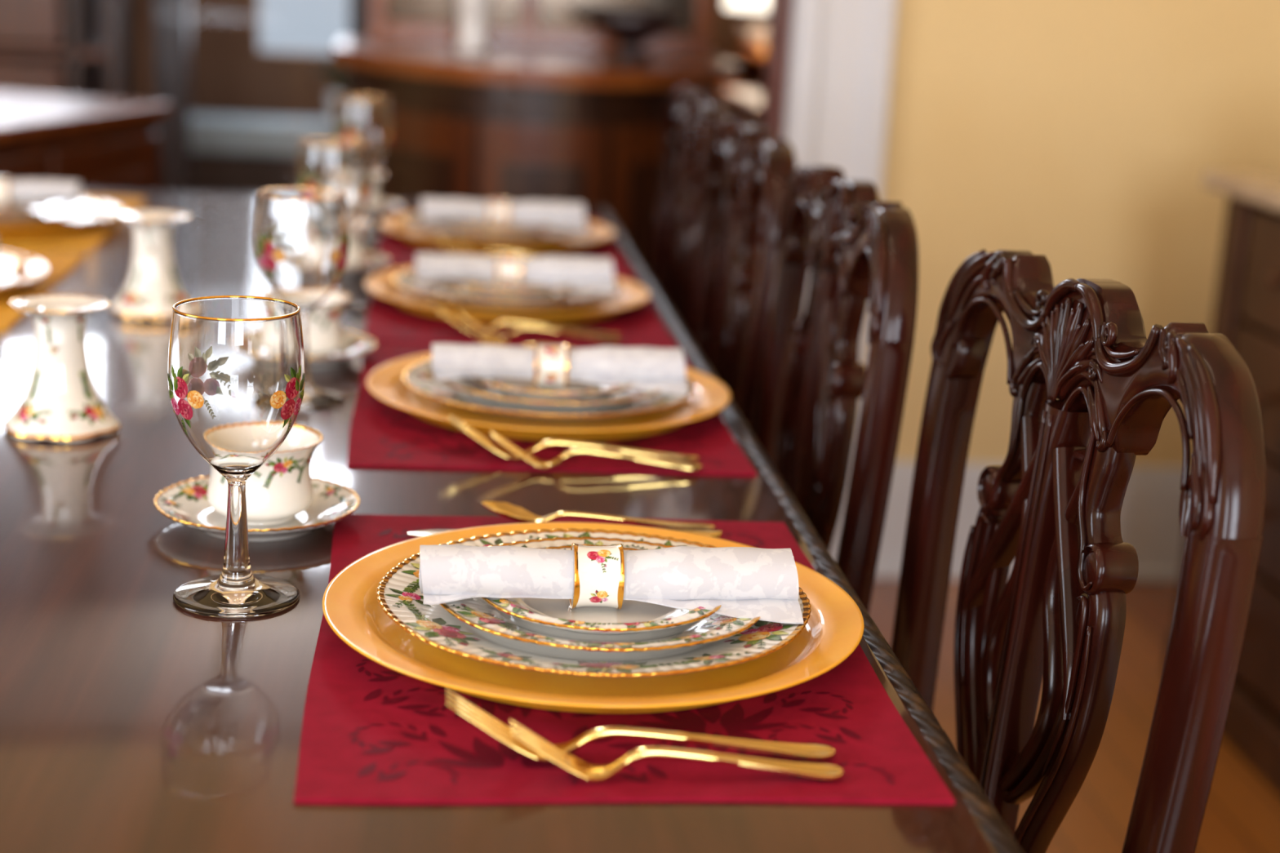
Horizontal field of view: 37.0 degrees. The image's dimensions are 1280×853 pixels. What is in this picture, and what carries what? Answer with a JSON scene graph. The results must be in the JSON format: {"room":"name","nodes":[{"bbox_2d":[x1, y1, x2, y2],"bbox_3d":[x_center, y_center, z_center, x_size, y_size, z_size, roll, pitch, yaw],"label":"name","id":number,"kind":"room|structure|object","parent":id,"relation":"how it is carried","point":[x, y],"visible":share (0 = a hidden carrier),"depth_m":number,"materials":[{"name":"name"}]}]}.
{"room":"dining room","nodes":[
{"label":"dining room","id":0,"kind":"room"},
{"bbox_2d":[135,0,768,101],"bbox_3d":[-0.618,-1.891,5.738,5.200,3.150,0.120,1,14,-7],"label":"wall","id":1,"kind":"structure","parent":0,"point":[725,30],"depth_m":5.92,"materials":[{"name":"paint"}]},
{"bbox_2d":[153,0,369,195],"bbox_3d":[-1.130,-1.310,5.780,0.660,1.950,0.080,1,14,-7],"label":"door frame","id":2,"kind":"structure","parent":1,"relation":"in","point":[171,18],"depth_m":5.79,"materials":[{"name":"white wood"}]},
{"bbox_2d":[867,0,1279,467],"bbox_3d":[-0.355,-1.274,3.340,5.200,3.150,0.140,1,14,-7],"label":"wall","id":3,"kind":"structure","parent":0,"point":[1083,135],"depth_m":3.59,"materials":[{"name":"yellow paint"}]},
{"bbox_2d":[757,0,792,265],"bbox_3d":[0.269,-0.945,3.498,0.028,2.500,0.090,1,14,-7],"label":"trim","id":4,"kind":"structure","parent":3,"relation":"attached to","point":[780,11],"depth_m":3.53,"materials":[{"name":"white paint"}]},
{"bbox_2d":[782,0,897,562],"bbox_3d":[0.374,-0.937,3.488,0.180,2.500,0.176,1,14,-7],"label":"trim","id":5,"kind":"structure","parent":3,"relation":"attached to","point":[841,51],"depth_m":3.49,"materials":[{"name":"white paint"}]},
{"bbox_2d":[875,461,1191,582],"bbox_3d":[0.880,0.191,3.763,0.940,0.232,0.032,1,14,-7],"label":"baseboard","id":6,"kind":"structure","parent":3,"relation":"attached to","point":[1149,512],"depth_m":3.76,"materials":[{"name":"white paint"}]},
{"bbox_2d":[868,577,1279,852],"bbox_3d":[-0.336,0.773,1.876,5.400,0.100,8.900,1,14,-7],"label":"floor","id":7,"kind":"structure","parent":0,"point":[1242,815],"depth_m":2.94,"materials":[{"name":"brown wood"}]},
{"bbox_2d":[0,0,137,100],"bbox_3d":[-2.212,-0.894,5.540,1.435,1.150,0.340,1,14,-7],"label":"cabinet","id":8,"kind":"object","parent":7,"relation":"on","point":[69,47],"visible":0.2,"depth_m":5.40,"materials":[{"name":"brown wood"}]},
{"bbox_2d":[0,89,170,191],"bbox_3d":[-1.329,-0.210,3.727,0.440,0.800,0.980,6,14,11],"label":"base cabinet","id":9,"kind":"object","parent":7,"relation":"on","point":[99,143],"visible":0.24,"depth_m":3.78,"materials":[{"name":"brown wood"}]},
{"bbox_2d":[0,188,1022,852],"bbox_3d":[-0.449,0.362,1.721,1.082,0.760,2.932,1,14,-7],"label":"dining table","id":10,"kind":"object","parent":7,"relation":"on","point":[132,720],"visible":0.39,"depth_m":1.13,"materials":[{"name":"brown wood"}]},
{"bbox_2d":[0,250,86,330],"bbox_3d":[-0.834,-0.162,2.157,0.332,0.003,0.478,1,14,-7],"label":"placemat","id":11,"kind":"object","parent":10,"relation":"on","point":[60,264],"visible":0.62,"depth_m":2.21,"materials":[{"name":"gold metal"}]},
{"bbox_2d":[0,250,48,294],"bbox_3d":[-0.834,-0.168,2.139,0.330,0.019,0.330,0,14,-11],"label":"dinner plate","id":12,"kind":"object","parent":11,"relation":"on","point":[28,268],"visible":0.88,"depth_m":2.19,"materials":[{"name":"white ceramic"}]},
{"bbox_2d":[0,253,17,275],"bbox_3d":[-0.834,-0.174,2.138,0.264,0.018,0.264,13,17,34],"label":"dinner plate","id":13,"kind":"object","parent":12,"relation":"on","point":[8,264],"visible":1,"depth_m":2.18,"materials":[{"name":"white ceramic"}]},
{"bbox_2d":[3,293,120,442],"bbox_3d":[-0.476,-0.049,1.572,0.094,0.107,0.092,1,14,-7],"label":"candlestick","id":14,"kind":"object","parent":10,"relation":"on","point":[61,402],"visible":1,"depth_m":1.55,"materials":[{"name":"white ceramic"}]},
{"bbox_2d":[0,195,146,248],"bbox_3d":[-0.890,-0.293,2.667,0.332,0.003,0.478,1,14,-7],"label":"placemat","id":15,"kind":"object","parent":10,"relation":"on","point":[91,237],"visible":0.28,"depth_m":2.53,"materials":[{"name":"gold metal"}]},
{"bbox_2d":[0,196,122,236],"bbox_3d":[-0.876,-0.288,2.608,0.330,0.019,0.330,11,16,29],"label":"charger plate","id":16,"kind":"object","parent":15,"relation":"on","point":[104,211],"visible":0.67,"depth_m":2.56,"materials":[{"name":"gold metal"}]},
{"bbox_2d":[0,198,97,226],"bbox_3d":[-0.876,-0.294,2.606,0.264,0.018,0.264,-1,15,-16],"label":"dinner plate","id":17,"kind":"object","parent":16,"relation":"on","point":[84,206],"visible":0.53,"depth_m":2.58,"materials":[{"name":"white ceramic"}]},
{"bbox_2d":[0,201,73,218],"bbox_3d":[-0.879,-0.298,2.605,0.207,0.017,0.207,14,18,37],"label":"salad plate","id":18,"kind":"object","parent":17,"relation":"on","point":[54,206],"visible":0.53,"depth_m":2.57,"materials":[{"name":"white ceramic"}]},
{"bbox_2d":[0,200,53,213],"bbox_3d":[-0.879,-0.302,2.606,0.155,0.016,0.155,14,18,38],"label":"bread plate","id":19,"kind":"object","parent":18,"relation":"on","point":[17,206],"visible":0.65,"depth_m":2.58,"materials":[{"name":"white ceramic"}]},
{"bbox_2d":[8,179,81,202],"bbox_3d":[-0.884,-0.326,2.621,0.228,0.035,0.055,1,14,-7],"label":"napkin","id":20,"kind":"object","parent":19,"relation":"on","point":[58,191],"visible":0.99,"depth_m":2.61,"materials":[{"name":"white fabric"}]},
{"bbox_2d":[0,177,13,206],"bbox_3d":[-0.875,-0.321,2.614,0.030,0.040,0.040,1,14,-7],"label":"napkin ring","id":21,"kind":"object","parent":20,"relation":"on","point":[4,182],"visible":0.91,"depth_m":2.60,"materials":[{"name":"white ceramic"}]},
{"bbox_2d":[108,208,191,319],"bbox_3d":[-0.525,-0.175,2.062,0.094,0.107,0.092,-1,15,-15],"label":"candlestick","id":22,"kind":"object","parent":10,"relation":"on","point":[153,286],"visible":0.95,"depth_m":2.04,"materials":[{"name":"white ceramic"}]},
{"bbox_2d":[167,295,305,617],"bbox_3d":[-0.250,0.018,1.188,0.083,0.187,0.082,1,14,-7],"label":"wine glass","id":23,"kind":"object","parent":10,"relation":"on","point":[236,375],"visible":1,"depth_m":1.15,"materials":[{"name":"clear glass"}]},
{"bbox_2d":[154,475,359,542],"bbox_3d":[-0.272,0.060,1.362,0.143,0.018,0.143,1,14,-7],"label":"saucer","id":24,"kind":"object","parent":10,"relation":"on","point":[186,503],"visible":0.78,"depth_m":1.36,"materials":[{"name":"white ceramic"}]},
{"bbox_2d":[207,423,323,526],"bbox_3d":[-0.270,0.035,1.358,0.087,0.059,0.089,-11,19,-43],"label":"teacup","id":25,"kind":"object","parent":24,"relation":"on","point":[281,489],"visible":0.56,"depth_m":1.33,"materials":[{"name":"white ceramic"}]},
{"bbox_2d":[254,186,349,409],"bbox_3d":[-0.301,-0.115,1.703,0.083,0.187,0.082,0,14,-12],"label":"wine glass","id":26,"kind":"object","parent":10,"relation":"on","point":[302,234],"visible":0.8,"depth_m":1.66,"materials":[{"name":"clear glass"}]},
{"bbox_2d":[295,137,371,315],"bbox_3d":[-0.340,-0.221,2.118,0.083,0.187,0.082,-2,15,-18],"label":"wine glass","id":27,"kind":"object","parent":10,"relation":"on","point":[342,165],"visible":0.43,"depth_m":2.07,"materials":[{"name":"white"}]},
{"bbox_2d":[309,330,376,368],"bbox_3d":[-0.332,-0.075,1.886,0.143,0.018,0.143,-5,16,-29],"label":"saucer","id":28,"kind":"object","parent":10,"relation":"on","point":[354,344],"visible":0.28,"depth_m":1.89,"materials":[{"name":"white ceramic"}]},
{"bbox_2d":[260,289,350,357],"bbox_3d":[-0.329,-0.100,1.883,0.087,0.059,0.089,8,15,19],"label":"teacup","id":29,"kind":"object","parent":28,"relation":"on","point":[325,334],"visible":0.48,"depth_m":1.86,"materials":[{"name":"white ceramic"}]},
{"bbox_2d":[333,94,392,234],"bbox_3d":[-0.392,-0.371,2.702,0.083,0.187,0.082,-3,15,-23],"label":"wine glass","id":30,"kind":"object","parent":10,"relation":"on","point":[363,117],"visible":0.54,"depth_m":2.66,"materials":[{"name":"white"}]},
{"bbox_2d":[341,250,390,277],"bbox_3d":[-0.383,-0.201,2.378,0.143,0.018,0.143,14,18,36],"label":"saucer","id":31,"kind":"object","parent":10,"relation":"on","point":[371,261],"visible":0.31,"depth_m":2.38,"materials":[{"name":"white ceramic"}]},
{"bbox_2d":[345,218,369,267],"bbox_3d":[-0.380,-0.226,2.375,0.087,0.059,0.089,4,14,2],"label":"teacup","id":32,"kind":"object","parent":31,"relation":"on","point":[355,257],"visible":0.22,"depth_m":2.35,"materials":[{"name":"white ceramic"}]},
{"bbox_2d":[367,199,402,219],"bbox_3d":[-0.427,-0.325,2.860,0.143,0.018,0.143,7,15,14],"label":"saucer","id":33,"kind":"object","parent":10,"relation":"on","point":[386,206],"visible":0.23,"depth_m":2.85,"materials":[{"name":"white ceramic"}]},
{"bbox_2d":[367,169,385,210],"bbox_3d":[-0.425,-0.350,2.857,0.087,0.059,0.089,-1,15,-14],"label":"teacup","id":34,"kind":"object","parent":33,"relation":"on","point":[374,202],"visible":0.26,"depth_m":2.84,"materials":[{"name":"white ceramic"}]},
{"bbox_2d":[377,211,632,271],"bbox_3d":[-0.200,-0.264,2.697,0.332,0.003,0.478,1,14,-7],"label":"placemat","id":35,"kind":"object","parent":10,"relation":"on","point":[392,245],"visible":0.14,"depth_m":2.59,"materials":[{"name":"red fabric"}]},
{"bbox_2d":[431,233,546,257],"bbox_3d":[-0.170,-0.232,2.502,0.205,0.033,0.024,1,14,-7],"label":"fork","id":36,"kind":"object","parent":35,"relation":"on","point":[495,251],"visible":0.52,"depth_m":2.50,"materials":[{"name":"gold metal"}]},
{"bbox_2d":[378,211,615,254],"bbox_3d":[-0.200,-0.272,2.683,0.330,0.019,0.330,1,14,-9],"label":"charger plate","id":37,"kind":"object","parent":35,"relation":"on","point":[599,232],"visible":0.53,"depth_m":2.62,"materials":[{"name":"gold metal"}]},
{"bbox_2d":[403,212,591,244],"bbox_3d":[-0.200,-0.277,2.681,0.264,0.018,0.264,2,14,-3],"label":"dinner plate","id":38,"kind":"object","parent":37,"relation":"on","point":[414,220],"visible":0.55,"depth_m":2.61,"materials":[{"name":"white"}]},
{"bbox_2d":[427,219,568,237],"bbox_3d":[-0.196,-0.281,2.681,0.207,0.017,0.207,-1,15,-15],"label":"salad plate","id":39,"kind":"object","parent":38,"relation":"on","point":[462,229],"visible":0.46,"depth_m":2.61,"materials":[{"name":"white ceramic"}]},
{"bbox_2d":[446,218,551,231],"bbox_3d":[-0.195,-0.284,2.678,0.155,0.016,0.155,11,16,29],"label":"bread plate","id":40,"kind":"object","parent":39,"relation":"on","point":[473,224],"visible":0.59,"depth_m":2.62,"materials":[{"name":"white ceramic"}]},
{"bbox_2d":[421,197,586,231],"bbox_3d":[-0.189,-0.297,2.653,0.228,0.035,0.055,1,14,-7],"label":"napkin","id":41,"kind":"object","parent":40,"relation":"on","point":[562,215],"visible":0.97,"depth_m":2.65,"materials":[{"name":"white fabric"}]},
{"bbox_2d":[486,197,509,226],"bbox_3d":[-0.198,-0.298,2.662,0.030,0.040,0.040,1,14,-7],"label":"napkin ring","id":42,"kind":"object","parent":41,"relation":"on","point":[498,211],"visible":0.92,"depth_m":2.65,"materials":[{"name":"white ceramic"}]},
{"bbox_2d":[456,240,538,257],"bbox_3d":[-0.152,-0.223,2.480,0.172,0.028,0.020,1,14,-7],"label":"fork","id":43,"kind":"object","parent":35,"relation":"on","point":[457,242],"visible":0.39,"depth_m":2.48,"materials":[{"name":"gold metal"}]},
{"bbox_2d":[364,263,679,348],"bbox_3d":[-0.148,-0.145,2.234,0.332,0.003,0.478,1,14,-7],"label":"placemat","id":44,"kind":"object","parent":10,"relation":"on","point":[640,325],"visible":0.27,"depth_m":2.08,"materials":[{"name":"red fabric"}]},
{"bbox_2d":[364,266,649,324],"bbox_3d":[-0.153,-0.153,2.223,0.330,0.019,0.330,-1,15,-17],"label":"charger plate","id":45,"kind":"object","parent":44,"relation":"on","point":[632,294],"visible":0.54,"depth_m":2.15,"materials":[{"name":"gold metal"}]},
{"bbox_2d":[393,267,622,310],"bbox_3d":[-0.153,-0.159,2.222,0.264,0.018,0.264,3,14,2],"label":"dinner plate","id":46,"kind":"object","parent":45,"relation":"on","point":[407,279],"visible":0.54,"depth_m":2.17,"materials":[{"name":"white"}]},
{"bbox_2d":[424,279,593,303],"bbox_3d":[-0.149,-0.163,2.221,0.207,0.017,0.207,-10,19,-41],"label":"salad plate","id":47,"kind":"object","parent":46,"relation":"on","point":[444,284],"visible":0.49,"depth_m":2.16,"materials":[{"name":"white ceramic"}]},
{"bbox_2d":[446,278,573,295],"bbox_3d":[-0.149,-0.166,2.218,0.155,0.016,0.155,-2,15,-20],"label":"bread plate","id":48,"kind":"object","parent":47,"relation":"on","point":[527,288],"visible":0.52,"depth_m":2.17,"materials":[{"name":"white ceramic"}]},
{"bbox_2d":[415,253,615,293],"bbox_3d":[-0.143,-0.179,2.193,0.228,0.035,0.055,1,14,-7],"label":"napkin","id":49,"kind":"object","parent":48,"relation":"on","point":[585,273],"visible":0.98,"depth_m":2.19,"materials":[{"name":"white fabric"}]},
{"bbox_2d":[494,253,522,288],"bbox_3d":[-0.151,-0.179,2.202,0.030,0.040,0.040,1,14,-7],"label":"napkin ring","id":50,"kind":"object","parent":49,"relation":"on","point":[508,267],"visible":0.94,"depth_m":2.19,"materials":[{"name":"white ceramic"}]},
{"bbox_2d":[428,300,619,337],"bbox_3d":[-0.123,-0.114,2.042,0.205,0.033,0.024,1,14,-7],"label":"fork","id":51,"kind":"object","parent":44,"relation":"on","point":[443,313],"visible":0.96,"depth_m":2.04,"materials":[{"name":"gold metal"}]},
{"bbox_2d":[458,311,620,342],"bbox_3d":[-0.106,-0.105,2.020,0.172,0.028,0.020,1,14,-7],"label":"fork","id":52,"kind":"object","parent":44,"relation":"on","point":[524,327],"visible":1,"depth_m":2.02,"materials":[{"name":"gold metal"}]},
{"bbox_2d":[346,342,757,476],"bbox_3d":[-0.095,-0.024,1.765,0.332,0.003,0.478,1,14,-7],"label":"placemat","id":53,"kind":"object","parent":10,"relation":"on","point":[383,434],"visible":0.27,"depth_m":1.60,"materials":[{"name":"red fabric"}]},
{"bbox_2d":[474,336,575,348],"bbox_3d":[-0.084,-0.081,1.948,0.170,0.017,0.029,1,14,-7],"label":"teaspoon","id":54,"kind":"object","parent":53,"relation":"on","point":[485,340],"visible":0.26,"depth_m":1.95,"materials":[{"name":"gold metal"}]},
{"bbox_2d":[474,336,510,346],"bbox_3d":[-0.146,-0.083,1.940,0.046,0.015,0.029,1,14,-7],"label":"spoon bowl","id":55,"kind":"object","parent":54,"relation":"on","point":[485,340],"depth_m":1.95,"materials":[{"name":"metal"}]},
{"bbox_2d":[366,346,730,441],"bbox_3d":[-0.083,-0.029,1.743,0.330,0.019,0.330,-8,18,-36],"label":"charger plate","id":56,"kind":"object","parent":53,"relation":"on","point":[709,396],"visible":0.46,"depth_m":1.67,"materials":[{"name":"gold metal"}]},
{"bbox_2d":[402,357,694,419],"bbox_3d":[-0.083,-0.034,1.742,0.264,0.018,0.264,-7,17,-35],"label":"dinner plate","id":57,"kind":"object","parent":56,"relation":"on","point":[419,377],"visible":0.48,"depth_m":1.69,"materials":[{"name":"white ceramic"}]},
{"bbox_2d":[443,376,661,409],"bbox_3d":[-0.079,-0.038,1.741,0.207,0.017,0.207,8,15,20],"label":"salad plate","id":58,"kind":"object","parent":57,"relation":"on","point":[468,384],"visible":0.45,"depth_m":1.68,"materials":[{"name":"white ceramic"}]},
{"bbox_2d":[471,376,633,400],"bbox_3d":[-0.078,-0.042,1.738,0.155,0.016,0.155,8,15,19],"label":"bread plate","id":59,"kind":"object","parent":58,"relation":"on","point":[575,390],"visible":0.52,"depth_m":1.70,"materials":[{"name":"white ceramic"}]},
{"bbox_2d":[431,342,688,395],"bbox_3d":[-0.072,-0.054,1.714,0.228,0.035,0.055,1,14,-7],"label":"napkin","id":60,"kind":"object","parent":59,"relation":"on","point":[650,369],"visible":0.94,"depth_m":1.71,"materials":[{"name":"white fabric"}]},
{"bbox_2d":[532,342,568,387],"bbox_3d":[-0.081,-0.055,1.722,0.030,0.040,0.040,1,14,-7],"label":"napkin ring","id":61,"kind":"object","parent":60,"relation":"on","point":[551,362],"visible":0.96,"depth_m":1.71,"materials":[{"name":"white ceramic"}]},
{"bbox_2d":[449,414,698,462],"bbox_3d":[-0.053,0.011,1.562,0.205,0.033,0.024,1,14,-7],"label":"fork","id":62,"kind":"object","parent":53,"relation":"on","point":[491,445],"visible":0.98,"depth_m":1.56,"materials":[{"name":"gold metal"}]},
{"bbox_2d":[489,429,702,470],"bbox_3d":[-0.035,0.020,1.540,0.172,0.028,0.020,1,14,-7],"label":"fork","id":63,"kind":"object","parent":53,"relation":"on","point":[540,464],"visible":1,"depth_m":1.54,"materials":[{"name":"gold metal"}]},
{"bbox_2d":[293,514,955,804],"bbox_3d":[-0.031,0.127,1.178,0.332,0.003,0.478,1,14,-7],"label":"placemat","id":64,"kind":"object","parent":10,"relation":"on","point":[373,733],"visible":0.34,"depth_m":1.02,"materials":[{"name":"red fabric"}]},
{"bbox_2d":[408,527,721,538],"bbox_3d":[-0.052,0.075,1.352,0.222,0.009,0.019,1,14,-7],"label":"table knife","id":65,"kind":"object","parent":64,"relation":"on","point":[708,532],"visible":0.16,"depth_m":1.36,"materials":[{"name":"gold"}]},
{"bbox_2d":[322,522,864,714],"bbox_3d":[-0.028,0.117,1.176,0.330,0.019,0.330,0,14,-12],"label":"charger plate","id":66,"kind":"object","parent":64,"relation":"on","point":[834,628],"visible":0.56,"depth_m":1.10,"materials":[{"name":"gold metal"}]},
{"bbox_2d":[376,528,811,677],"bbox_3d":[-0.028,0.111,1.175,0.264,0.018,0.264,-5,16,-28],"label":"dinner plate","id":67,"kind":"object","parent":66,"relation":"on","point":[399,595],"visible":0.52,"depth_m":1.11,"materials":[{"name":"white ceramic"}]},
{"bbox_2d":[439,536,759,652],"bbox_3d":[-0.024,0.107,1.174,0.207,0.017,0.207,1,14,-7],"label":"salad plate","id":68,"kind":"object","parent":67,"relation":"on","point":[475,612],"visible":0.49,"depth_m":1.12,"materials":[{"name":"white ceramic"}]},
{"bbox_2d":[481,545,720,635],"bbox_3d":[-0.024,0.104,1.171,0.155,0.016,0.155,7,15,16],"label":"bread plate","id":69,"kind":"object","parent":68,"relation":"on","point":[634,616],"visible":0.44,"depth_m":1.14,"materials":[{"name":"white ceramic"}]},
{"bbox_2d":[418,544,803,623],"bbox_3d":[-0.018,0.091,1.147,0.228,0.035,0.055,1,14,-7],"label":"napkin","id":70,"kind":"object","parent":69,"relation":"on","point":[746,582],"visible":0.95,"depth_m":1.14,"materials":[{"name":"white fabric"}]},
{"bbox_2d":[569,542,624,609],"bbox_3d":[-0.026,0.090,1.155,0.030,0.040,0.040,1,14,-7],"label":"napkin ring","id":71,"kind":"object","parent":70,"relation":"on","point":[599,571],"visible":0.94,"depth_m":1.14,"materials":[{"name":"white ceramic"}]},
{"bbox_2d":[481,501,715,529],"bbox_3d":[-0.030,0.065,1.381,0.170,0.017,0.029,1,14,-7],"label":"teaspoon","id":72,"kind":"object","parent":64,"relation":"on","point":[508,511],"visible":0.92,"depth_m":1.38,"materials":[{"name":"gold metal"}]},
{"bbox_2d":[481,501,543,523],"bbox_3d":[-0.091,0.062,1.374,0.046,0.015,0.029,1,14,-7],"label":"bowl","id":73,"kind":"object","parent":72,"relation":"on","point":[508,511],"depth_m":1.38,"materials":[{"name":"gold metal"}]},
{"bbox_2d":[445,688,835,761],"bbox_3d":[0.002,0.156,0.995,0.205,0.033,0.024,1,14,-7],"label":"fork","id":74,"kind":"object","parent":64,"relation":"on","point":[487,722],"visible":0.82,"depth_m":0.99,"materials":[{"name":"gold metal"}]},
{"bbox_2d":[509,718,843,781],"bbox_3d":[0.020,0.165,0.974,0.172,0.028,0.020,1,14,-7],"label":"fork","id":75,"kind":"object","parent":64,"relation":"on","point":[589,772],"visible":1,"depth_m":0.97,"materials":[{"name":"gold metal"}]},
{"bbox_2d":[333,36,740,271],"bbox_3d":[-0.250,-0.390,4.425,0.920,0.920,0.870,1,14,-7],"label":"sideboard","id":76,"kind":"object","parent":7,"relation":"on","point":[514,124],"visible":0.27,"depth_m":4.05,"materials":[{"name":"brown wood"}]},
{"bbox_2d":[453,0,492,53],"bbox_3d":[-0.368,-0.964,4.260,0.088,0.260,0.088,1,14,-7],"label":"vase","id":77,"kind":"object","parent":76,"relation":"on","point":[473,16],"visible":1,"depth_m":4.25,"materials":[{"name":"white ceramic"}]},
{"bbox_2d":[368,0,712,56],"bbox_3d":[-0.217,-1.349,4.509,0.820,0.900,0.040,1,14,-7],"label":"dresser mirror","id":78,"kind":"object","parent":76,"relation":"on","point":[558,24],"visible":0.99,"depth_m":4.59,"materials":[{"name":"brown mirror"}]},
{"bbox_2d":[578,8,686,61],"bbox_3d":[-0.019,-0.890,4.358,0.248,0.105,0.248,1,14,-7],"label":"serving bowl","id":79,"kind":"object","parent":76,"relation":"on","point":[632,28],"visible":1,"depth_m":4.29,"materials":[{"name":"black wood"}]},
{"bbox_2d":[648,85,728,326],"bbox_3d":[-0.167,-0.006,2.802,0.528,0.981,0.484,2,14,-6],"label":"dining chair","id":80,"kind":"object","parent":7,"relation":"on","point":[691,112],"visible":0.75,"depth_m":2.72,"materials":[{"name":"brown wood"}]},
{"bbox_2d":[684,116,796,432],"bbox_3d":[-0.120,0.121,2.306,0.528,0.981,0.484,1,14,-7],"label":"dining chair","id":81,"kind":"object","parent":7,"relation":"on","point":[746,173],"visible":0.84,"depth_m":2.19,"materials":[{"name":"brown wood"}]},
{"bbox_2d":[717,43,765,125],"bbox_3d":[0.560,-0.519,5.067,0.650,0.860,1.900,1,14,-7],"label":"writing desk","id":82,"kind":"object","parent":7,"relation":"on","point":[752,73],"visible":0.06,"depth_m":5.51,"materials":[{"name":"brown wood"}]},
{"bbox_2d":[724,88,763,110],"bbox_3d":[0.330,-0.799,4.763,0.090,0.006,1.000,1,14,-7],"label":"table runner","id":83,"kind":"object","parent":82,"relation":"on","point":[754,97],"visible":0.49,"depth_m":5.03,"materials":[{"name":"white fabric"}]},
{"bbox_2d":[726,43,765,63],"bbox_3d":[0.631,-0.925,4.971,0.550,0.020,1.800,1,14,-7],"label":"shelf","id":84,"kind":"object","parent":82,"relation":"attached to","point":[738,51],"depth_m":5.58,"materials":[{"name":"brown wood"}]},
{"bbox_2d":[724,0,769,53],"bbox_3d":[0.390,-1.213,5.286,0.310,0.360,0.310,1,14,-7],"label":"table lamp","id":85,"kind":"object","parent":82,"relation":"on","point":[748,5],"visible":0.16,"depth_m":5.19,"materials":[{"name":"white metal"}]},
{"bbox_2d":[737,23,768,47],"bbox_3d":[0.378,-1.160,5.682,0.184,0.063,0.184,1,14,-7],"label":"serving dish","id":86,"kind":"object","parent":82,"relation":"on","point":[754,34],"visible":0.45,"depth_m":5.63,"materials":[{"name":"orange ceramic"}]},
{"bbox_2d":[752,164,919,613],"bbox_3d":[-0.060,0.247,1.817,0.528,0.981,0.484,1,14,-7],"label":"dining chair","id":87,"kind":"object","parent":7,"relation":"on","point":[858,248],"visible":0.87,"depth_m":1.68,"materials":[{"name":"brown wood"}]},
{"bbox_2d":[890,248,1266,852],"bbox_3d":[0.045,0.380,1.313,0.528,0.981,0.484,0,14,-11],"label":"dining chair","id":88,"kind":"object","parent":7,"relation":"on","point":[1053,505],"visible":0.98,"depth_m":1.23,"materials":[{"name":"brown wood"}]},
{"bbox_2d":[1164,169,1279,795],"bbox_3d":[1.220,0.193,2.522,0.499,0.868,1.505,1,14,-7],"label":"sideboard","id":89,"kind":"object","parent":7,"relation":"on","point":[1246,308],"visible":0.34,"depth_m":2.94,"materials":[{"name":"brown wood"}]},
{"label":"outside","id":90,"kind":"structure","parent":0,"visible":0},
{"bbox_3d":[-1.299,-0.546,6.997,4.000,0.100,1.780,1,14,-7],"label":"ground porch","id":91,"kind":"structure","parent":90,"visible":0},
{"bbox_2d":[190,112,334,195],"bbox_3d":[-1.262,-0.769,6.548,0.640,0.555,0.300,1,14,-7],"label":"bench","id":92,"kind":"object","parent":91,"relation":"on","point":[231,154],"visible":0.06,"depth_m":6.38,"materials":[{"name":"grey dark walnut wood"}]},
{"bbox_2d":[311,53,348,124],"bbox_3d":[-0.995,-1.148,6.481,0.263,0.240,0.319,-2,15,-20],"label":"plant","id":93,"kind":"object","parent":92,"relation":"on","point":[339,79],"visible":0.3,"depth_m":6.44,"materials":[{"name":"green plant"}]},
{"bbox_2d":[190,0,348,119],"bbox_3d":[-1.213,-1.341,6.853,2.300,1.520,0.120,1,14,-7],"label":"wall","id":94,"kind":"structure","parent":91,"relation":"on","point":[229,74],"depth_m":6.79,"materials":[{"name":"paint"}]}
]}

